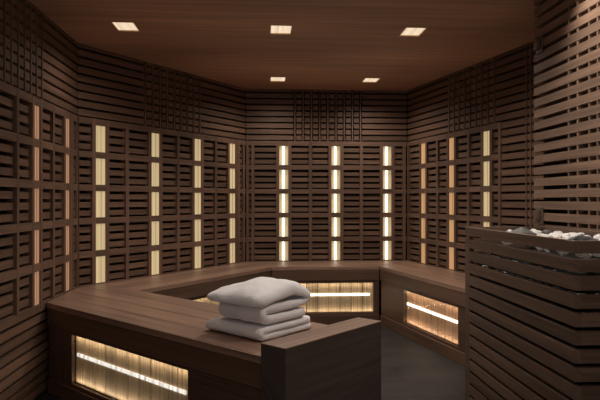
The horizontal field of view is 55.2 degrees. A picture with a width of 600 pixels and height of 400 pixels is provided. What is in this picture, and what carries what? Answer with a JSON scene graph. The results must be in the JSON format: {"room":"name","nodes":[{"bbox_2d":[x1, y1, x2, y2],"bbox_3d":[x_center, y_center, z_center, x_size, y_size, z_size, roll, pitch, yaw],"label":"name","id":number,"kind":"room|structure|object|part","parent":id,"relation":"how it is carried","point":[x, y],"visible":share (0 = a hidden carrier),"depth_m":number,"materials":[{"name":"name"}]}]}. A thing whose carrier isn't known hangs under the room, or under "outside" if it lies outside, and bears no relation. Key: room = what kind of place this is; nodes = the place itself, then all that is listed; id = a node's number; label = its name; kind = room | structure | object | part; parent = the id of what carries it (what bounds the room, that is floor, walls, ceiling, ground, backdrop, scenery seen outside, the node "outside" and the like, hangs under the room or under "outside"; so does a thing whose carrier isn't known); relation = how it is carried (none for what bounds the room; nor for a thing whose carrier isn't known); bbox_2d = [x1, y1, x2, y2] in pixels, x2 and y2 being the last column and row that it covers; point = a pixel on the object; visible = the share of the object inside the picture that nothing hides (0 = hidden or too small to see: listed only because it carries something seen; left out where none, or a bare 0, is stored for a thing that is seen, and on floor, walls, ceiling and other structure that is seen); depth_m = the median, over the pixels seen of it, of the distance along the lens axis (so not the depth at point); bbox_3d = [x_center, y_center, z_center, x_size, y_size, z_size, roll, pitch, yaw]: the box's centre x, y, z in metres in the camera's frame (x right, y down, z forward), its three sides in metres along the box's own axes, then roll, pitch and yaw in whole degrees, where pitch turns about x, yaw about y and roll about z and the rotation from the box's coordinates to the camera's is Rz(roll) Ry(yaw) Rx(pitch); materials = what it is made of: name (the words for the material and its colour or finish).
{"room":"sauna","nodes":[
{"label":"sauna","id":0,"kind":"room"},
{"bbox_2d":[0,0,77,399],"bbox_3d":[-1.482,0.018,1.758,0.144,2.264,4.710,0,0,-4],"label":"wall","id":1,"kind":"structure","parent":0,"point":[38,58],"depth_m":3.22,"materials":[{"name":"brown wood"}]},
{"bbox_2d":[35,105,38,304],"bbox_3d":[-1.546,0.028,3.312,0.051,1.155,0.090,0,0,-4],"label":"strip","id":2,"kind":"object","parent":1,"relation":"attached to","point":[36,107],"visible":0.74,"depth_m":3.32,"materials":[{"name":"metal"}]},
{"bbox_3d":[-1.544,0.507,3.313,0.040,0.192,0.090,0,0,-4],"label":"glowing pane","id":3,"kind":"part","parent":2,"relation":"part of","materials":[{"name":"brown glass"}]},
{"bbox_3d":[-1.544,0.268,3.313,0.040,0.192,0.090,0,0,-4],"label":"glowing pane","id":4,"kind":"part","parent":2,"relation":"part of","materials":[{"name":"brown"}]},
{"bbox_3d":[-1.544,0.028,3.313,0.040,0.192,0.090,0,0,-4],"label":"glowing pane","id":5,"kind":"part","parent":2,"relation":"part of","materials":[{"name":"brown"}]},
{"bbox_3d":[-1.544,-0.212,3.313,0.040,0.192,0.090,0,0,-4],"label":"glowing pane","id":6,"kind":"part","parent":2,"relation":"part of","materials":[{"name":"brown"}]},
{"bbox_3d":[-1.544,-0.453,3.313,0.040,0.192,0.090,0,0,-4],"label":"glowing pane","id":7,"kind":"part","parent":2,"relation":"part of","materials":[{"name":"brown"}]},
{"bbox_2d":[0,80,77,331],"bbox_3d":[-1.517,0.027,2.937,0.058,1.246,2.227,0,0,-4],"label":"lattice panel","id":8,"kind":"object","parent":1,"relation":"attached to","point":[54,184],"visible":0.89,"depth_m":3.24,"materials":[{"name":"brown wood"}]},
{"bbox_2d":[66,118,68,290],"bbox_3d":[-1.582,0.028,3.838,0.051,1.155,0.090,0,0,-4],"label":"strip","id":9,"kind":"object","parent":1,"relation":"attached to","point":[67,120],"visible":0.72,"depth_m":3.85,"materials":[{"name":"metal"}]},
{"bbox_3d":[-1.580,0.507,3.838,0.040,0.192,0.090,0,0,-4],"label":"glowing pane","id":10,"kind":"part","parent":9,"relation":"part of","materials":[{"name":"brown"}]},
{"bbox_3d":[-1.580,0.268,3.838,0.040,0.192,0.090,0,0,-4],"label":"glowing pane","id":11,"kind":"part","parent":9,"relation":"part of","materials":[{"name":"brown"}]},
{"bbox_3d":[-1.580,0.028,3.838,0.040,0.192,0.090,0,0,-4],"label":"glowing pane","id":12,"kind":"part","parent":9,"relation":"part of","materials":[{"name":"brown"}]},
{"bbox_3d":[-1.580,-0.212,3.838,0.040,0.192,0.090,0,0,-4],"label":"glowing pane","id":13,"kind":"part","parent":9,"relation":"part of","materials":[{"name":"brown"}]},
{"bbox_3d":[-1.580,-0.453,3.838,0.040,0.192,0.090,0,0,-4],"label":"glowing pane","id":14,"kind":"part","parent":9,"relation":"part of","materials":[{"name":"brown"}]},
{"bbox_2d":[73,43,244,284],"bbox_3d":[-1.109,0.018,4.933,0.144,2.264,2.035,0,0,32],"label":"wall","id":15,"kind":"structure","parent":0,"point":[115,87],"depth_m":4.65,"materials":[{"name":"brown wood"}]},
{"bbox_2d":[96,125,104,282],"bbox_3d":[-1.490,0.028,4.236,0.051,1.155,0.090,0,0,32],"label":"strip","id":16,"kind":"object","parent":15,"relation":"attached to","point":[100,130],"visible":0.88,"depth_m":4.23,"materials":[{"name":"metal"}]},
{"bbox_3d":[-1.488,0.507,4.235,0.040,0.192,0.090,0,0,32],"label":"glowing pane","id":17,"kind":"part","parent":16,"relation":"part of","materials":[{"name":"beige"}]},
{"bbox_3d":[-1.488,0.268,4.235,0.040,0.192,0.090,0,0,32],"label":"glowing pane","id":18,"kind":"part","parent":16,"relation":"part of","materials":[{"name":"beige"}]},
{"bbox_3d":[-1.488,0.028,4.235,0.040,0.192,0.090,0,0,32],"label":"glowing pane","id":19,"kind":"part","parent":16,"relation":"part of","materials":[{"name":"beige"}]},
{"bbox_3d":[-1.488,-0.212,4.235,0.040,0.192,0.090,0,0,32],"label":"glowing pane","id":20,"kind":"part","parent":16,"relation":"part of","materials":[{"name":"beige"}]},
{"bbox_3d":[-1.488,-0.453,4.235,0.040,0.192,0.090,0,0,32],"label":"glowing pane","id":21,"kind":"part","parent":16,"relation":"part of","materials":[{"name":"beige"}]},
{"bbox_2d":[152,133,158,274],"bbox_3d":[-1.204,0.028,4.700,0.051,1.155,0.090,0,0,32],"label":"strip","id":22,"kind":"object","parent":15,"relation":"attached to","point":[155,137],"visible":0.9,"depth_m":4.69,"materials":[{"name":"metal"}]},
{"bbox_3d":[-1.202,0.507,4.699,0.040,0.192,0.090,0,0,32],"label":"glowing pane","id":23,"kind":"part","parent":22,"relation":"part of","materials":[{"name":"beige"}]},
{"bbox_3d":[-1.202,0.268,4.699,0.040,0.192,0.090,0,0,32],"label":"glowing pane","id":24,"kind":"part","parent":22,"relation":"part of","materials":[{"name":"beige"}]},
{"bbox_3d":[-1.202,0.028,4.699,0.040,0.192,0.090,0,0,32],"label":"glowing pane","id":25,"kind":"part","parent":22,"relation":"part of","materials":[{"name":"beige glass"}]},
{"bbox_3d":[-1.202,-0.212,4.699,0.040,0.192,0.090,0,0,32],"label":"glowing pane","id":26,"kind":"part","parent":22,"relation":"part of","materials":[{"name":"beige"}]},
{"bbox_3d":[-1.202,-0.453,4.699,0.040,0.192,0.090,0,0,32],"label":"glowing pane","id":27,"kind":"part","parent":22,"relation":"part of","materials":[{"name":"beige"}]},
{"bbox_2d":[78,116,245,286],"bbox_3d":[-1.076,0.027,4.901,0.058,1.246,1.950,0,0,32],"label":"lattice panel","id":28,"kind":"object","parent":15,"relation":"attached to","point":[90,154],"visible":0.92,"depth_m":4.66,"materials":[{"name":"brown wood"}]},
{"bbox_2d":[195,139,200,267],"bbox_3d":[-0.935,0.028,5.136,0.051,1.155,0.090,0,0,32],"label":"strip","id":29,"kind":"object","parent":15,"relation":"attached to","point":[197,141],"visible":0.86,"depth_m":5.14,"materials":[{"name":"metal"}]},
{"bbox_3d":[-0.933,0.507,5.135,0.040,0.192,0.090,0,0,32],"label":"glowing pane","id":30,"kind":"part","parent":29,"relation":"part of","materials":[{"name":"beige"}]},
{"bbox_3d":[-0.933,0.268,5.135,0.040,0.192,0.090,0,0,32],"label":"glowing pane","id":31,"kind":"part","parent":29,"relation":"part of","materials":[{"name":"beige"}]},
{"bbox_3d":[-0.933,0.028,5.135,0.040,0.192,0.090,0,0,32],"label":"glowing pane","id":32,"kind":"part","parent":29,"relation":"part of","materials":[{"name":"beige"}]},
{"bbox_3d":[-0.933,-0.212,5.135,0.040,0.192,0.090,0,0,32],"label":"glowing pane","id":33,"kind":"part","parent":29,"relation":"part of","materials":[{"name":"beige"}]},
{"bbox_3d":[-0.933,-0.453,5.135,0.040,0.192,0.090,0,0,32],"label":"glowing pane","id":34,"kind":"part","parent":29,"relation":"part of","materials":[{"name":"beige"}]},
{"bbox_2d":[230,144,234,262],"bbox_3d":[-0.676,0.028,5.556,0.051,1.155,0.090,0,0,32],"label":"strip","id":35,"kind":"object","parent":15,"relation":"attached to","point":[232,146],"visible":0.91,"depth_m":5.55,"materials":[{"name":"metal"}]},
{"bbox_3d":[-0.674,0.507,5.555,0.040,0.192,0.090,0,0,32],"label":"glowing pane","id":36,"kind":"part","parent":35,"relation":"part of","materials":[{"name":"beige"}]},
{"bbox_3d":[-0.674,0.268,5.555,0.040,0.192,0.090,0,0,32],"label":"glowing pane","id":37,"kind":"part","parent":35,"relation":"part of","materials":[{"name":"beige"}]},
{"bbox_3d":[-0.674,0.028,5.555,0.040,0.192,0.090,0,0,32],"label":"glowing pane","id":38,"kind":"part","parent":35,"relation":"part of","materials":[{"name":"beige"}]},
{"bbox_3d":[-0.674,-0.212,5.555,0.040,0.192,0.090,0,0,32],"label":"glowing pane","id":39,"kind":"part","parent":35,"relation":"part of","materials":[{"name":"beige"}]},
{"bbox_3d":[-0.674,-0.453,5.555,0.040,0.192,0.090,0,0,32],"label":"glowing pane","id":40,"kind":"part","parent":35,"relation":"part of","materials":[{"name":"beige"}]},
{"bbox_2d":[33,313,464,399],"bbox_3d":[0.265,1.200,2.724,4.100,0.100,6.600,0,0,-4],"label":"floor","id":41,"kind":"structure","parent":0,"point":[410,370],"depth_m":3.81,"materials":[{"name":"stone"}]},
{"bbox_2d":[102,262,270,299],"bbox_3d":[-0.817,0.880,4.807,0.468,0.540,1.836,0,0,32],"label":"bench","id":42,"kind":"object","parent":41,"relation":"on","point":[195,284],"visible":0.45,"depth_m":4.52,"materials":[{"name":"brown wood"}]},
{"bbox_3d":[-0.702,0.946,4.593,0.018,0.408,1.593,0,0,32],"label":"panel","id":43,"kind":"part","parent":42,"relation":"part of","materials":[{"name":"brown wood"}]},
{"bbox_2d":[194,297,220,304],"bbox_3d":[-0.718,0.902,4.594,0.046,0.279,1.079,0,0,32],"label":"heater","id":44,"kind":"object","parent":42,"relation":"attached to","point":[206,300],"visible":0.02,"depth_m":4.57,"materials":[{"name":"brown wood"}]},
{"bbox_2d":[47,284,381,399],"bbox_3d":[-0.747,0.853,3.193,2.410,0.594,0.655,0,0,41],"label":"bench","id":45,"kind":"object","parent":41,"relation":"on","point":[340,360],"visible":0.97,"depth_m":2.57,"materials":[{"name":"brown wood"}]},
{"bbox_3d":[-0.829,1.107,2.848,1.809,0.085,0.009,0,0,41],"label":"toe rail","id":46,"kind":"part","parent":45,"relation":"part of","materials":[{"name":"brown wood"}]},
{"bbox_2d":[75,336,187,399],"bbox_3d":[-0.885,0.902,2.936,1.057,0.279,0.046,0,0,41],"label":"light panel","id":47,"kind":"object","parent":45,"relation":"attached to","point":[114,373],"visible":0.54,"depth_m":2.95,"materials":[{"name":"brown wood"}]},
{"bbox_3d":[-0.819,0.946,2.859,1.809,0.408,0.018,0,0,41],"label":"panel","id":48,"kind":"part","parent":45,"relation":"part of","materials":[{"name":"brown wood"}]},
{"bbox_2d":[206,315,310,340],"bbox_3d":[-0.186,0.576,2.711,0.379,0.064,0.380,0,0,41],"label":"folded towel","id":49,"kind":"object","parent":45,"relation":"on","point":[256,331],"visible":0.77,"depth_m":2.57,"materials":[{"name":"white fabric"}]},
{"bbox_2d":[207,277,309,324],"bbox_3d":[-0.196,0.454,2.688,0.364,0.183,0.379,0,0,41],"label":"folded towel","id":50,"kind":"object","parent":49,"relation":"on","point":[261,300],"visible":1,"depth_m":2.56,"materials":[{"name":"white fabric"}]},
{"bbox_2d":[249,261,402,324],"bbox_3d":[0.290,0.880,5.534,1.614,0.540,0.470,0,0,-4],"label":"bench","id":51,"kind":"object","parent":41,"relation":"on","point":[297,271],"visible":0.62,"depth_m":5.31,"materials":[{"name":"brown wood"}]},
{"bbox_2d":[299,282,373,312],"bbox_3d":[0.217,0.902,5.331,0.945,0.279,0.046,0,0,-4],"label":"heater","id":52,"kind":"object","parent":51,"relation":"attached to","point":[324,297],"visible":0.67,"depth_m":5.34,"materials":[{"name":"brown wood"}]},
{"bbox_3d":[0.216,0.902,5.348,0.939,0.272,0.008,0,0,-4],"label":"plate","id":53,"kind":"part","parent":52,"relation":"part of","materials":[{"name":"beige wood"}]},
{"bbox_3d":[0.237,0.946,5.318,0.999,0.408,0.018,0,0,-4],"label":"panel","id":54,"kind":"part","parent":51,"relation":"part of","materials":[{"name":"brown wood"}]},
{"bbox_3d":[0.238,1.107,5.304,0.999,0.085,0.010,0,0,-4],"label":"toe rail","id":55,"kind":"part","parent":51,"relation":"part of","materials":[{"name":"brown wood"}]},
{"bbox_2d":[380,261,464,365],"bbox_3d":[1.238,0.880,4.471,0.470,0.540,2.677,0,0,-17],"label":"bench","id":56,"kind":"object","parent":41,"relation":"on","point":[442,285],"visible":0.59,"depth_m":4.67,"materials":[{"name":"brown wood"}]},
{"bbox_3d":[1.060,1.107,4.277,0.009,0.085,2.195,0,0,-17],"label":"toe rail","id":57,"kind":"part","parent":56,"relation":"part of","materials":[{"name":"brown wood"}]},
{"bbox_3d":[1.074,0.946,4.281,0.018,0.408,2.195,0,0,-16],"label":"panel","id":58,"kind":"part","parent":56,"relation":"part of","materials":[{"name":"brown wood"}]},
{"bbox_2d":[406,291,457,345],"bbox_3d":[1.026,0.902,4.494,0.046,0.279,0.844,0,0,-17],"label":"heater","id":59,"kind":"object","parent":56,"relation":"attached to","point":[439,319],"visible":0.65,"depth_m":4.46,"materials":[{"name":"brown wood"}]},
{"bbox_2d":[465,227,599,399],"bbox_3d":[1.106,0.643,2.462,0.435,1.014,1.038,0,0,-4],"label":"heater","id":60,"kind":"object","parent":41,"relation":"on","point":[525,339],"visible":0.98,"depth_m":2.29,"materials":[{"name":"brown wood"}]},
{"bbox_3d":[0.867,0.665,2.935,0.024,0.962,0.061,0,0,-4],"label":"corner post","id":61,"kind":"part","parent":60,"relation":"part of","materials":[{"name":"brown wood"}]},
{"bbox_2d":[511,227,536,234],"bbox_3d":[1.046,0.162,2.685,0.118,0.075,0.111,0,0,-32],"label":"stone","id":62,"kind":"object","parent":60,"relation":"in","point":[522,230],"visible":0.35,"depth_m":2.66,"materials":[{"name":"grey stone"}]},
{"bbox_2d":[541,230,550,233],"bbox_3d":[1.192,0.162,2.769,0.045,0.044,0.050,0,0,-13],"label":"stone","id":63,"kind":"object","parent":60,"relation":"in","point":[543,231],"visible":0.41,"depth_m":2.76,"materials":[{"name":"grey stone"}]},
{"bbox_2d":[550,233,560,237],"bbox_3d":[1.085,0.159,2.446,0.047,0.042,0.046,0,0,-12],"label":"stone","id":64,"kind":"object","parent":60,"relation":"in","point":[554,235],"visible":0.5,"depth_m":2.44,"materials":[{"name":"white stone"}]},
{"bbox_2d":[569,235,595,240],"bbox_3d":[1.088,0.159,2.199,0.122,0.057,0.118,0,0,16],"label":"stone","id":65,"kind":"object","parent":60,"relation":"in","point":[578,237],"visible":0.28,"depth_m":2.16,"materials":[{"name":"grey stone"}]},
{"label":"stone","id":66,"kind":"object","parent":60,"relation":"in","visible":0},
{"label":"stone","id":67,"kind":"object","parent":66,"relation":"on","visible":0},
{"bbox_2d":[575,254,591,258],"bbox_3d":[0.991,0.184,2.005,0.052,0.040,0.051,0,0,17],"label":"stone","id":68,"kind":"object","parent":67,"relation":"on","point":[585,256],"visible":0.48,"depth_m":1.99,"materials":[{"name":"grey stone"}]},
{"bbox_2d":[29,0,538,90],"bbox_3d":[0.265,-1.164,2.724,4.100,0.100,6.600,0,0,-4],"label":"ceiling","id":69,"kind":"structure","parent":0,"point":[331,44],"depth_m":3.90,"materials":[{"name":"brown wood"}]},
{"bbox_2d":[111,22,139,31],"bbox_3d":[-1.118,-1.131,3.684,0.144,0.035,0.196,0,0,-4],"label":"recessed light","id":70,"kind":"object","parent":69,"relation":"in","point":[120,26],"visible":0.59,"depth_m":3.70,"materials":[{"name":"white plastic"}]},
{"bbox_2d":[113,22,137,29],"bbox_3d":[-1.118,-1.126,3.684,0.132,0.010,0.184,0,0,-4],"label":"diffuser","id":71,"kind":"object","parent":70,"relation":"attached to","point":[118,25],"depth_m":3.68,"materials":[{"name":"beige plastic"}]},
{"bbox_2d":[270,77,285,81],"bbox_3d":[-0.203,-1.131,5.283,0.144,0.035,0.196,0,0,-4],"label":"recessed light","id":72,"kind":"object","parent":69,"relation":"in","point":[272,79],"visible":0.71,"depth_m":5.32,"materials":[{"name":"white plastic"}]},
{"bbox_2d":[270,25,292,34],"bbox_3d":[-0.124,-1.131,3.752,0.144,0.035,0.196,0,0,-4],"label":"recessed light","id":73,"kind":"object","parent":69,"relation":"in","point":[274,29],"visible":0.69,"depth_m":3.76,"materials":[{"name":"white plastic"}]},
{"bbox_2d":[271,26,291,32],"bbox_3d":[-0.124,-1.126,3.752,0.132,0.010,0.184,0,0,-4],"label":"diffuser","id":74,"kind":"object","parent":73,"relation":"attached to","point":[274,29],"depth_m":3.76,"materials":[{"name":"beige plastic"}]},
{"bbox_2d":[362,78,380,82],"bbox_3d":[0.658,-1.131,5.325,0.144,0.035,0.196,0,0,-4],"label":"recessed light","id":75,"kind":"object","parent":69,"relation":"in","point":[366,80],"visible":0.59,"depth_m":5.36,"materials":[{"name":"white plastic"}]},
{"bbox_2d":[363,78,378,81],"bbox_3d":[0.658,-1.126,5.325,0.132,0.010,0.184,0,0,-4],"label":"diffuser","id":76,"kind":"object","parent":75,"relation":"attached to","point":[366,79],"depth_m":5.33,"materials":[{"name":"beige plastic"}]},
{"bbox_2d":[399,27,426,36],"bbox_3d":[0.746,-1.131,3.798,0.144,0.035,0.196,0,0,-4],"label":"recessed light","id":77,"kind":"object","parent":69,"relation":"in","point":[407,31],"visible":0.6,"depth_m":3.81,"materials":[{"name":"white plastic"}]},
{"bbox_2d":[401,28,424,34],"bbox_3d":[0.746,-1.126,3.798,0.132,0.010,0.184,0,0,-4],"label":"diffuser","id":78,"kind":"object","parent":77,"relation":"attached to","point":[407,31],"depth_m":3.81,"materials":[{"name":"beige plastic"}]},
{"bbox_2d":[243,89,409,312],"bbox_3d":[0.269,0.018,5.847,1.828,2.264,0.144,0,0,-4],"label":"wall","id":79,"kind":"structure","parent":0,"point":[270,114],"depth_m":5.81,"materials":[{"name":"brown wood"}]},
{"bbox_2d":[279,146,287,259],"bbox_3d":[-0.165,0.028,5.781,0.090,1.155,0.041,0,0,-4],"label":"strip","id":80,"kind":"object","parent":79,"relation":"attached to","point":[283,150],"visible":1,"depth_m":5.78,"materials":[{"name":"metal"}]},
{"bbox_3d":[-0.165,0.507,5.785,0.090,0.192,0.016,0,0,-4],"label":"glowing pane","id":81,"kind":"part","parent":80,"relation":"part of","materials":[{"name":"beige"}]},
{"bbox_3d":[-0.165,0.268,5.785,0.090,0.192,0.016,0,0,-4],"label":"glowing pane","id":82,"kind":"part","parent":80,"relation":"part of","materials":[{"name":"beige glass"}]},
{"bbox_3d":[-0.165,0.028,5.785,0.090,0.192,0.016,0,0,-4],"label":"glowing pane","id":83,"kind":"part","parent":80,"relation":"part of","materials":[{"name":"beige glass"}]},
{"bbox_3d":[-0.165,-0.212,5.785,0.090,0.192,0.016,0,0,-4],"label":"glowing pane","id":84,"kind":"part","parent":80,"relation":"part of","materials":[{"name":"beige glass"}]},
{"bbox_3d":[-0.165,-0.453,5.785,0.090,0.192,0.016,0,0,-4],"label":"glowing pane","id":85,"kind":"part","parent":80,"relation":"part of","materials":[{"name":"beige glass"}]},
{"bbox_2d":[246,141,406,261],"bbox_3d":[0.272,0.027,5.802,1.622,1.246,0.058,0,0,-4],"label":"lattice panel","id":86,"kind":"object","parent":79,"relation":"attached to","point":[403,191],"visible":0.93,"depth_m":5.78,"materials":[{"name":"brown wood"}]},
{"bbox_2d":[331,146,339,259],"bbox_3d":[0.360,0.028,5.816,0.090,1.155,0.041,0,0,-4],"label":"strip","id":87,"kind":"object","parent":79,"relation":"attached to","point":[335,150],"visible":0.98,"depth_m":5.81,"materials":[{"name":"metal"}]},
{"bbox_3d":[0.360,0.507,5.821,0.090,0.192,0.016,0,0,-4],"label":"glowing pane","id":88,"kind":"part","parent":87,"relation":"part of","materials":[{"name":"beige glass"}]},
{"bbox_3d":[0.360,0.268,5.821,0.090,0.192,0.016,0,0,-4],"label":"glowing pane","id":89,"kind":"part","parent":87,"relation":"part of","materials":[{"name":"beige glass"}]},
{"bbox_3d":[0.360,0.028,5.821,0.090,0.192,0.016,0,0,-4],"label":"glowing pane","id":90,"kind":"part","parent":87,"relation":"part of","materials":[{"name":"beige"}]},
{"bbox_3d":[0.360,-0.212,5.821,0.090,0.192,0.016,0,0,-4],"label":"glowing pane","id":91,"kind":"part","parent":87,"relation":"part of","materials":[{"name":"beige"}]},
{"bbox_3d":[0.360,-0.453,5.821,0.090,0.192,0.016,0,0,-4],"label":"glowing pane","id":92,"kind":"part","parent":87,"relation":"part of","materials":[{"name":"beige glass"}]},
{"bbox_2d":[383,147,390,259],"bbox_3d":[0.883,0.028,5.852,0.090,1.155,0.041,0,0,-4],"label":"strip","id":93,"kind":"object","parent":79,"relation":"attached to","point":[386,150],"visible":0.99,"depth_m":5.85,"materials":[{"name":"metal"}]},
{"bbox_3d":[0.883,0.507,5.857,0.090,0.192,0.016,0,0,-4],"label":"glowing pane","id":94,"kind":"part","parent":93,"relation":"part of","materials":[{"name":"beige glass"}]},
{"bbox_3d":[0.883,0.268,5.857,0.090,0.192,0.016,0,0,-4],"label":"glowing pane","id":95,"kind":"part","parent":93,"relation":"part of","materials":[{"name":"beige"}]},
{"bbox_3d":[0.883,0.028,5.857,0.090,0.192,0.016,0,0,-4],"label":"glowing pane","id":96,"kind":"part","parent":93,"relation":"part of","materials":[{"name":"beige"}]},
{"bbox_3d":[0.883,-0.212,5.857,0.090,0.192,0.016,0,0,-4],"label":"glowing pane","id":97,"kind":"part","parent":93,"relation":"part of","materials":[{"name":"beige glass"}]},
{"bbox_3d":[0.883,-0.453,5.857,0.090,0.192,0.016,0,0,-4],"label":"glowing pane","id":98,"kind":"part","parent":93,"relation":"part of","materials":[{"name":"beige"}]},
{"bbox_2d":[407,41,543,271],"bbox_3d":[1.547,0.018,4.530,0.145,2.264,2.871,0,0,-16],"label":"wall","id":99,"kind":"structure","parent":0,"point":[499,88],"depth_m":4.38,"materials":[{"name":"brown wood"}]},
{"bbox_2d":[421,143,424,262],"bbox_3d":[1.210,0.028,5.523,0.051,1.155,0.090,0,0,-17],"label":"strip","id":100,"kind":"object","parent":99,"relation":"attached to","point":[423,144],"visible":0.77,"depth_m":5.52,"materials":[{"name":"metal"}]},
{"bbox_3d":[1.208,0.507,5.522,0.040,0.192,0.090,0,0,-17],"label":"glowing pane","id":101,"kind":"part","parent":100,"relation":"part of","materials":[{"name":"brown"}]},
{"bbox_3d":[1.208,0.268,5.522,0.040,0.192,0.090,0,0,-17],"label":"glowing pane","id":102,"kind":"part","parent":100,"relation":"part of","materials":[{"name":"brown"}]},
{"bbox_3d":[1.208,0.028,5.522,0.040,0.192,0.090,0,0,-17],"label":"glowing pane","id":103,"kind":"part","parent":100,"relation":"part of","materials":[{"name":"brown"}]},
{"bbox_3d":[1.208,-0.212,5.522,0.040,0.192,0.090,0,0,-17],"label":"glowing pane","id":104,"kind":"part","parent":100,"relation":"part of","materials":[{"name":"brown"}]},
{"bbox_3d":[1.208,-0.453,5.522,0.040,0.192,0.090,0,0,-17],"label":"glowing pane","id":105,"kind":"part","parent":100,"relation":"part of","materials":[{"name":"brown"}]},
{"bbox_2d":[449,138,453,269],"bbox_3d":[1.354,0.028,5.039,0.051,1.155,0.090,0,0,-16],"label":"strip","id":106,"kind":"object","parent":99,"relation":"attached to","point":[451,140],"visible":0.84,"depth_m":5.04,"materials":[{"name":"metal"}]},
{"bbox_3d":[1.351,0.507,5.038,0.040,0.192,0.090,0,0,-17],"label":"glowing pane","id":107,"kind":"part","parent":106,"relation":"part of","materials":[{"name":"brown"}]},
{"bbox_3d":[1.351,0.268,5.038,0.040,0.192,0.090,0,0,-17],"label":"glowing pane","id":108,"kind":"part","parent":106,"relation":"part of","materials":[{"name":"brown"}]},
{"bbox_3d":[1.351,0.028,5.038,0.040,0.192,0.090,0,0,-17],"label":"glowing pane","id":109,"kind":"part","parent":106,"relation":"part of","materials":[{"name":"brown"}]},
{"bbox_3d":[1.351,-0.212,5.038,0.040,0.192,0.090,0,0,-17],"label":"glowing pane","id":110,"kind":"part","parent":106,"relation":"part of","materials":[{"name":"brown"}]},
{"bbox_3d":[1.351,-0.453,5.038,0.040,0.192,0.090,0,0,-17],"label":"glowing pane","id":111,"kind":"part","parent":106,"relation":"part of","materials":[{"name":"brown glass"}]},
{"bbox_2d":[407,122,506,272],"bbox_3d":[1.332,0.027,5.100,0.058,1.246,1.531,0,0,-17],"label":"lattice panel","id":112,"kind":"object","parent":99,"relation":"attached to","point":[494,157],"visible":0.75,"depth_m":4.99,"materials":[{"name":"brown wood"}]},
{"bbox_2d":[484,131,488,226],"bbox_3d":[1.500,0.028,4.545,0.051,1.155,0.090,0,0,-17],"label":"strip","id":113,"kind":"object","parent":99,"relation":"attached to","point":[486,133],"visible":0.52,"depth_m":4.54,"materials":[{"name":"metal"}]},
{"bbox_3d":[1.498,0.028,4.544,0.040,0.192,0.090,0,0,-16],"label":"glowing pane","id":114,"kind":"part","parent":113,"relation":"part of","materials":[{"name":"beige"}]},
{"bbox_3d":[1.498,-0.212,4.544,0.040,0.192,0.090,0,0,-16],"label":"glowing pane","id":115,"kind":"part","parent":113,"relation":"part of","materials":[{"name":"beige"}]},
{"bbox_3d":[1.498,-0.453,4.544,0.040,0.192,0.090,0,0,-16],"label":"glowing pane","id":116,"kind":"part","parent":113,"relation":"part of","materials":[{"name":"beige"}]},
{"bbox_2d":[480,276,599,311],"bbox_3d":[1.131,0.382,2.459,0.377,0.014,0.920,0,0,-4],"label":"slat","id":117,"kind":"object","parent":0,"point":[576,310],"depth_m":2.21,"materials":[{"name":"wood"}]},
{"bbox_2d":[544,95,547,223],"bbox_3d":[1.703,0.018,3.148,0.733,2.264,0.050,0,0,-4],"label":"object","id":118,"kind":"structure","parent":0,"point":[545,164],"depth_m":3.12,"materials":[{"name":"brown wood"}]},
{"bbox_2d":[534,0,599,254],"bbox_3d":[1.470,0.018,1.381,0.132,2.264,3.556,0,0,-4],"label":"wall","id":119,"kind":"structure","parent":0,"point":[568,66],"depth_m":2.80,"materials":[{"name":"brown wood"}]},
{"bbox_2d":[533,36,542,54],"bbox_3d":[1.274,-0.832,3.076,0.030,0.083,0.065,0,0,-4],"label":"wall bracket","id":120,"kind":"object","parent":119,"relation":"attached to","point":[538,43],"visible":1,"depth_m":3.06,"materials":[{"name":"brown wood"}]},
{"bbox_2d":[533,207,542,222],"bbox_3d":[1.274,0.079,3.076,0.030,0.083,0.065,0,0,-4],"label":"wall bracket","id":121,"kind":"object","parent":119,"relation":"attached to","point":[538,213],"visible":1,"depth_m":3.06,"materials":[{"name":"brown wood"}]},
{"label":"stone","id":122,"kind":"object","parent":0,"visible":0},
{"label":"stone","id":123,"kind":"object","parent":122,"relation":"on","visible":0},
{"bbox_2d":[557,251,568,255],"bbox_3d":[0.983,0.184,2.139,0.053,0.044,0.046,0,0,41],"label":"stone","id":124,"kind":"object","parent":123,"relation":"on","point":[561,253],"visible":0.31,"depth_m":2.12,"materials":[{"name":"grey stone"}]}
]}

